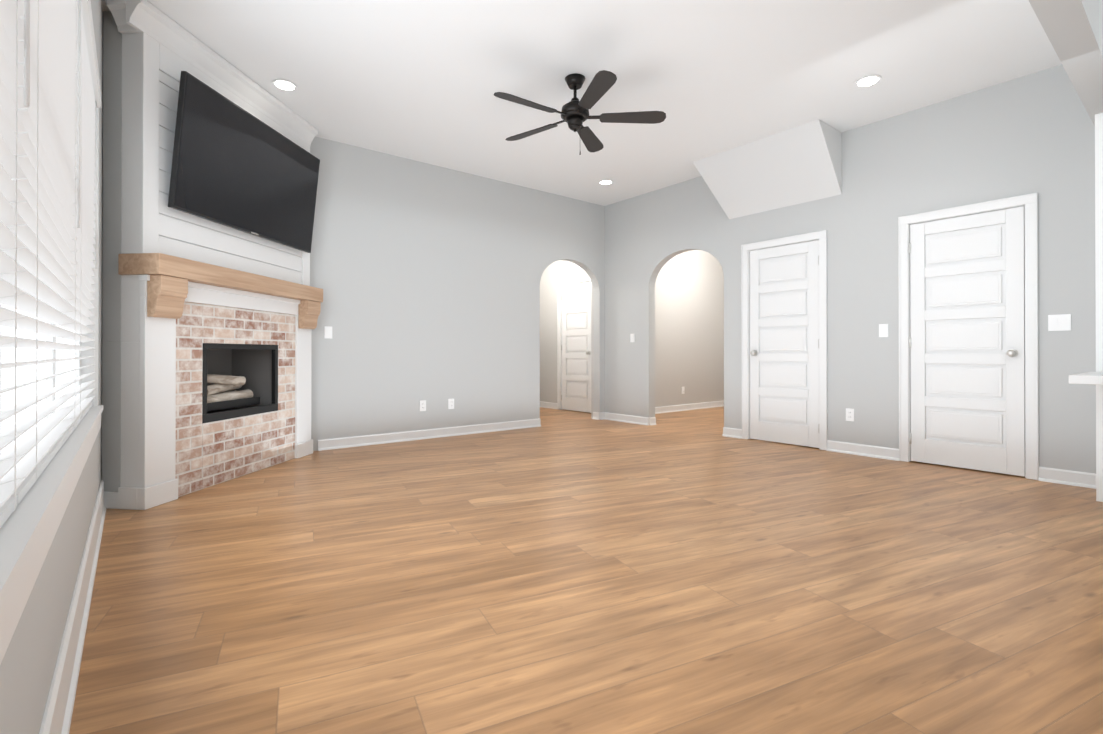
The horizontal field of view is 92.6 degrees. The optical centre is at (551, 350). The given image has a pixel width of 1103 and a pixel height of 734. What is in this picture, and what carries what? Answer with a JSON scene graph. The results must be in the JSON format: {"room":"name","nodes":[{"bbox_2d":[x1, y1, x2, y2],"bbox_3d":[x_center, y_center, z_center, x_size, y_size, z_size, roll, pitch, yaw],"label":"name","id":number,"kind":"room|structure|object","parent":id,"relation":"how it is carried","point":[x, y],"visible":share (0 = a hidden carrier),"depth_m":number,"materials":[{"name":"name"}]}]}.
{"room":"living room","nodes":[
{"label":"living room","id":0,"kind":"room"},
{"bbox_2d":[0,0,102,733],"bbox_3d":[-1.140,-0.561,1.106,0.120,3.000,7.770,0,0,-39],"label":"wall","id":1,"kind":"structure","parent":0,"point":[28,665],"depth_m":1.24,"materials":[{"name":"grey paint"}]},
{"bbox_2d":[0,0,102,664],"bbox_3d":[-1.373,-0.502,1.420,0.137,1.813,3.650,0,0,-39],"label":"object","id":2,"kind":"object","parent":1,"relation":"attached to","point":[51,409],"visible":1,"depth_m":1.28,"materials":[{"name":"white"}]},
{"bbox_2d":[39,480,105,733],"bbox_3d":[-0.681,0.852,0.642,0.026,0.170,6.480,0,0,-39],"label":"baseboard","id":3,"kind":"structure","parent":1,"relation":"attached to","point":[57,716],"depth_m":1.54,"materials":[{"name":"white wood"}]},
{"bbox_2d":[310,137,723,450],"bbox_3d":[0.047,-0.539,6.938,9.000,3.000,0.120,0,0,-39],"label":"wall","id":4,"kind":"structure","parent":0,"point":[426,277],"depth_m":5.91,"materials":[{"name":"grey paint"}]},
{"bbox_2d":[324,326,331,338],"bbox_3d":[-2.157,-0.176,5.098,0.072,0.116,0.012,0,0,-39],"label":"light switch","id":5,"kind":"object","parent":4,"relation":"attached to","point":[327,331],"visible":1,"depth_m":5.09,"materials":[{"name":"white plastic"}]},
{"bbox_2d":[420,400,425,410],"bbox_3d":[-1.391,0.596,5.706,0.072,0.116,0.009,0,0,-39],"label":"electrical outlet","id":6,"kind":"object","parent":4,"relation":"attached to","point":[422,405],"visible":1,"depth_m":5.70,"materials":[{"name":"white plastic"}]},
{"bbox_2d":[318,418,540,450],"bbox_3d":[-1.175,0.907,5.867,2.691,0.100,0.026,0,0,-39],"label":"baseboard","id":7,"kind":"structure","parent":4,"relation":"attached to","point":[355,441],"depth_m":5.69,"materials":[{"name":"white wood"}]},
{"bbox_2d":[448,399,453,408],"bbox_3d":[-1.125,0.597,5.918,0.072,0.116,0.009,0,0,-39],"label":"electrical outlet","id":8,"kind":"object","parent":4,"relation":"attached to","point":[450,403],"visible":1,"depth_m":5.91,"materials":[{"name":"white plastic"}]},
{"bbox_2d":[655,400,723,413],"bbox_3d":[2.233,0.917,8.579,3.530,0.100,0.025,0,0,-39],"label":"baseboard","id":9,"kind":"structure","parent":4,"relation":"attached to","point":[674,408],"depth_m":8.56,"materials":[{"name":"white wood"}]},
{"bbox_2d":[540,260,587,402],"bbox_3d":[0.387,-0.533,8.455,0.120,3.000,1.830,0,0,-39],"label":"wall","id":10,"kind":"structure","parent":0,"point":[554,273],"depth_m":8.87,"materials":[{"name":"grey paint"}]},
{"bbox_2d":[540,401,556,408],"bbox_3d":[-0.059,0.918,8.892,0.026,0.100,0.522,0,0,-39],"label":"baseboard","id":11,"kind":"structure","parent":10,"relation":"attached to","point":[543,404],"depth_m":8.88,"materials":[{"name":"white wood"}]},
{"bbox_2d":[557,276,590,412],"bbox_3d":[0.422,-0.088,8.372,0.203,2.107,0.896,0,0,-39],"label":"hall door","id":12,"kind":"structure","parent":10,"relation":"in","point":[573,344],"depth_m":8.39,"materials":[{"name":"white wood"}]},
{"bbox_2d":[102,0,1061,205],"bbox_3d":[1.765,-2.097,4.785,10.200,0.100,10.500,0,0,-39],"label":"ceiling","id":13,"kind":"structure","parent":0,"point":[423,81],"depth_m":3.80,"materials":[{"name":"white paint"}]},
{"bbox_2d":[272,79,297,90],"bbox_3d":[-2.054,-2.044,4.059,0.176,0.008,0.176,0,0,-39],"label":"recessed light","id":14,"kind":"object","parent":13,"relation":"in","point":[284,84],"visible":1,"depth_m":4.05,"materials":[{"name":"white plastic"}]},
{"bbox_2d":[494,70,665,154],"bbox_3d":[0.135,-1.766,3.949,1.271,0.560,1.300,0,0,-39],"label":"ceiling fan","id":15,"kind":"object","parent":13,"relation":"hanging from","point":[574,112],"visible":1,"depth_m":3.92,"materials":[{"name":"brown metal"}]},
{"bbox_2d":[599,180,612,184],"bbox_3d":[0.657,-2.035,6.369,0.176,0.008,0.176,0,0,-39],"label":"recessed light","id":16,"kind":"object","parent":13,"relation":"in","point":[604,182],"visible":0.98,"depth_m":6.37,"materials":[{"name":"white plastic"}]},
{"bbox_2d":[693,119,841,218],"bbox_3d":[2.125,-1.755,5.325,0.459,0.579,1.340,0,0,-39],"label":"ceiling soffit","id":17,"kind":"structure","parent":13,"relation":"attached to","point":[800,164],"depth_m":5.19,"materials":[{"name":"white paint"}]},
{"bbox_2d":[855,75,881,86],"bbox_3d":[2.402,-2.044,4.000,0.176,0.008,0.176,0,0,-39],"label":"recessed light","id":18,"kind":"object","parent":13,"relation":"in","point":[869,80],"visible":1,"depth_m":3.99,"materials":[{"name":"white plastic"}]},
{"bbox_2d":[69,406,1102,733],"bbox_3d":[1.765,1.003,4.773,10.200,0.100,10.500,0,0,-39],"label":"floor","id":19,"kind":"structure","parent":0,"point":[583,572],"depth_m":2.03,"materials":[{"name":"brown wood"}]},
{"bbox_2d":[102,0,322,509],"bbox_3d":[-2.825,-0.550,4.030,1.213,2.997,1.866,0,0,6],"label":"fireplace","id":20,"kind":"object","parent":19,"relation":"on","point":[208,326],"visible":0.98,"depth_m":3.38,"materials":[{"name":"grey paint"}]},
{"bbox_2d":[168,71,319,252],"bbox_3d":[-2.265,-1.316,4.040,0.158,0.849,1.520,0,0,6],"label":"tv","id":21,"kind":"object","parent":20,"relation":"attached to","point":[235,166],"visible":1,"depth_m":3.80,"materials":[{"name":"black"}]},
{"bbox_2d":[591,282,593,418],"bbox_3d":[0.737,-0.536,7.597,0.400,3.000,0.050,0,0,-39],"label":"wall","id":22,"kind":"structure","parent":0,"point":[592,351],"depth_m":7.47,"materials":[{"name":"grey paint"}]},
{"bbox_2d":[605,64,1095,473],"bbox_3d":[3.178,-0.548,4.465,0.120,3.000,7.650,0,0,-39],"label":"wall","id":23,"kind":"structure","parent":0,"point":[1029,133],"depth_m":4.64,"materials":[{"name":"grey paint"}]},
{"bbox_2d":[599,412,650,425],"bbox_3d":[0.994,0.911,7.076,0.039,0.100,0.836,0,0,-39],"label":"baseboard","id":24,"kind":"structure","parent":23,"relation":"attached to","point":[602,415],"depth_m":7.08,"materials":[{"name":"white wood"}]},
{"bbox_2d":[630,334,634,341],"bbox_3d":[1.074,-0.169,7.000,0.012,0.116,0.072,0,0,-39],"label":"light switch","id":25,"kind":"object","parent":23,"relation":"attached to","point":[632,337],"visible":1,"depth_m":7.00,"materials":[{"name":"white plastic"}]},
{"bbox_2d":[722,427,741,438],"bbox_3d":[1.993,0.907,5.832,0.026,0.100,0.258,0,0,-39],"label":"baseboard","id":26,"kind":"structure","parent":23,"relation":"attached to","point":[728,432],"depth_m":5.82,"materials":[{"name":"white wood"}]},
{"bbox_2d":[741,230,827,449],"bbox_3d":[2.391,-0.099,5.415,0.203,2.107,0.896,0,0,-39],"label":"door","id":27,"kind":"structure","parent":23,"relation":"in","point":[784,330],"depth_m":5.37,"materials":[{"name":"white wood"}]},
{"bbox_2d":[846,408,853,420],"bbox_3d":[2.762,0.593,4.877,0.009,0.116,0.072,0,0,-39],"label":"electrical outlet","id":28,"kind":"object","parent":23,"relation":"attached to","point":[849,414],"visible":1,"depth_m":4.88,"materials":[{"name":"white plastic"}]},
{"bbox_2d":[827,440,898,460],"bbox_3d":[2.819,0.903,4.793,0.026,0.100,0.604,0,0,-39],"label":"baseboard","id":29,"kind":"structure","parent":23,"relation":"attached to","point":[834,446],"depth_m":4.77,"materials":[{"name":"white wood"}]},
{"bbox_2d":[879,324,887,336],"bbox_3d":[2.935,-0.178,4.660,0.012,0.116,0.072,0,0,-39],"label":"light switch","id":30,"kind":"object","parent":23,"relation":"attached to","point":[883,330],"visible":1,"depth_m":4.66,"materials":[{"name":"white plastic"}]},
{"bbox_2d":[898,193,1038,479],"bbox_3d":[3.325,-0.104,4.242,0.203,2.107,0.896,0,0,-39],"label":"door","id":31,"kind":"structure","parent":23,"relation":"in","point":[968,341],"depth_m":4.18,"materials":[{"name":"white wood"}]},
{"bbox_2d":[1048,314,1070,330],"bbox_3d":[3.639,-0.201,3.776,0.012,0.116,0.118,0,0,-39],"label":"light switch","id":32,"kind":"object","parent":23,"relation":"attached to","point":[1061,322],"visible":1,"depth_m":3.77,"materials":[{"name":"white plastic"}]},
{"bbox_2d":[1038,467,1095,488],"bbox_3d":[3.668,0.899,3.726,0.026,0.100,0.332,0,0,-39],"label":"baseboard","id":33,"kind":"structure","parent":23,"relation":"attached to","point":[1060,476],"depth_m":3.73,"materials":[{"name":"white wood"}]},
{"bbox_2d":[1029,0,1102,125],"bbox_3d":[1.719,-1.778,1.910,5.348,0.559,0.140,0,0,-39],"label":"ceiling beam","id":34,"kind":"structure","parent":0,"point":[1073,29],"depth_m":2.58,"materials":[{"name":"grey paint"}]},
{"bbox_2d":[1095,113,1102,501],"bbox_3d":[3.620,-0.272,3.449,0.449,2.439,0.040,0,0,-39],"label":"wall","id":35,"kind":"structure","parent":0,"point":[1099,271],"depth_m":3.31,"materials":[{"name":"white paint"}]},
{"bbox_2d":[1069,372,1102,384],"bbox_3d":[3.227,0.155,2.936,0.798,0.047,0.400,0,0,-39],"label":"countertop","id":36,"kind":"structure","parent":35,"relation":"attached to","point":[1095,378],"depth_m":2.80,"materials":[{"name":"white"}]}
]}

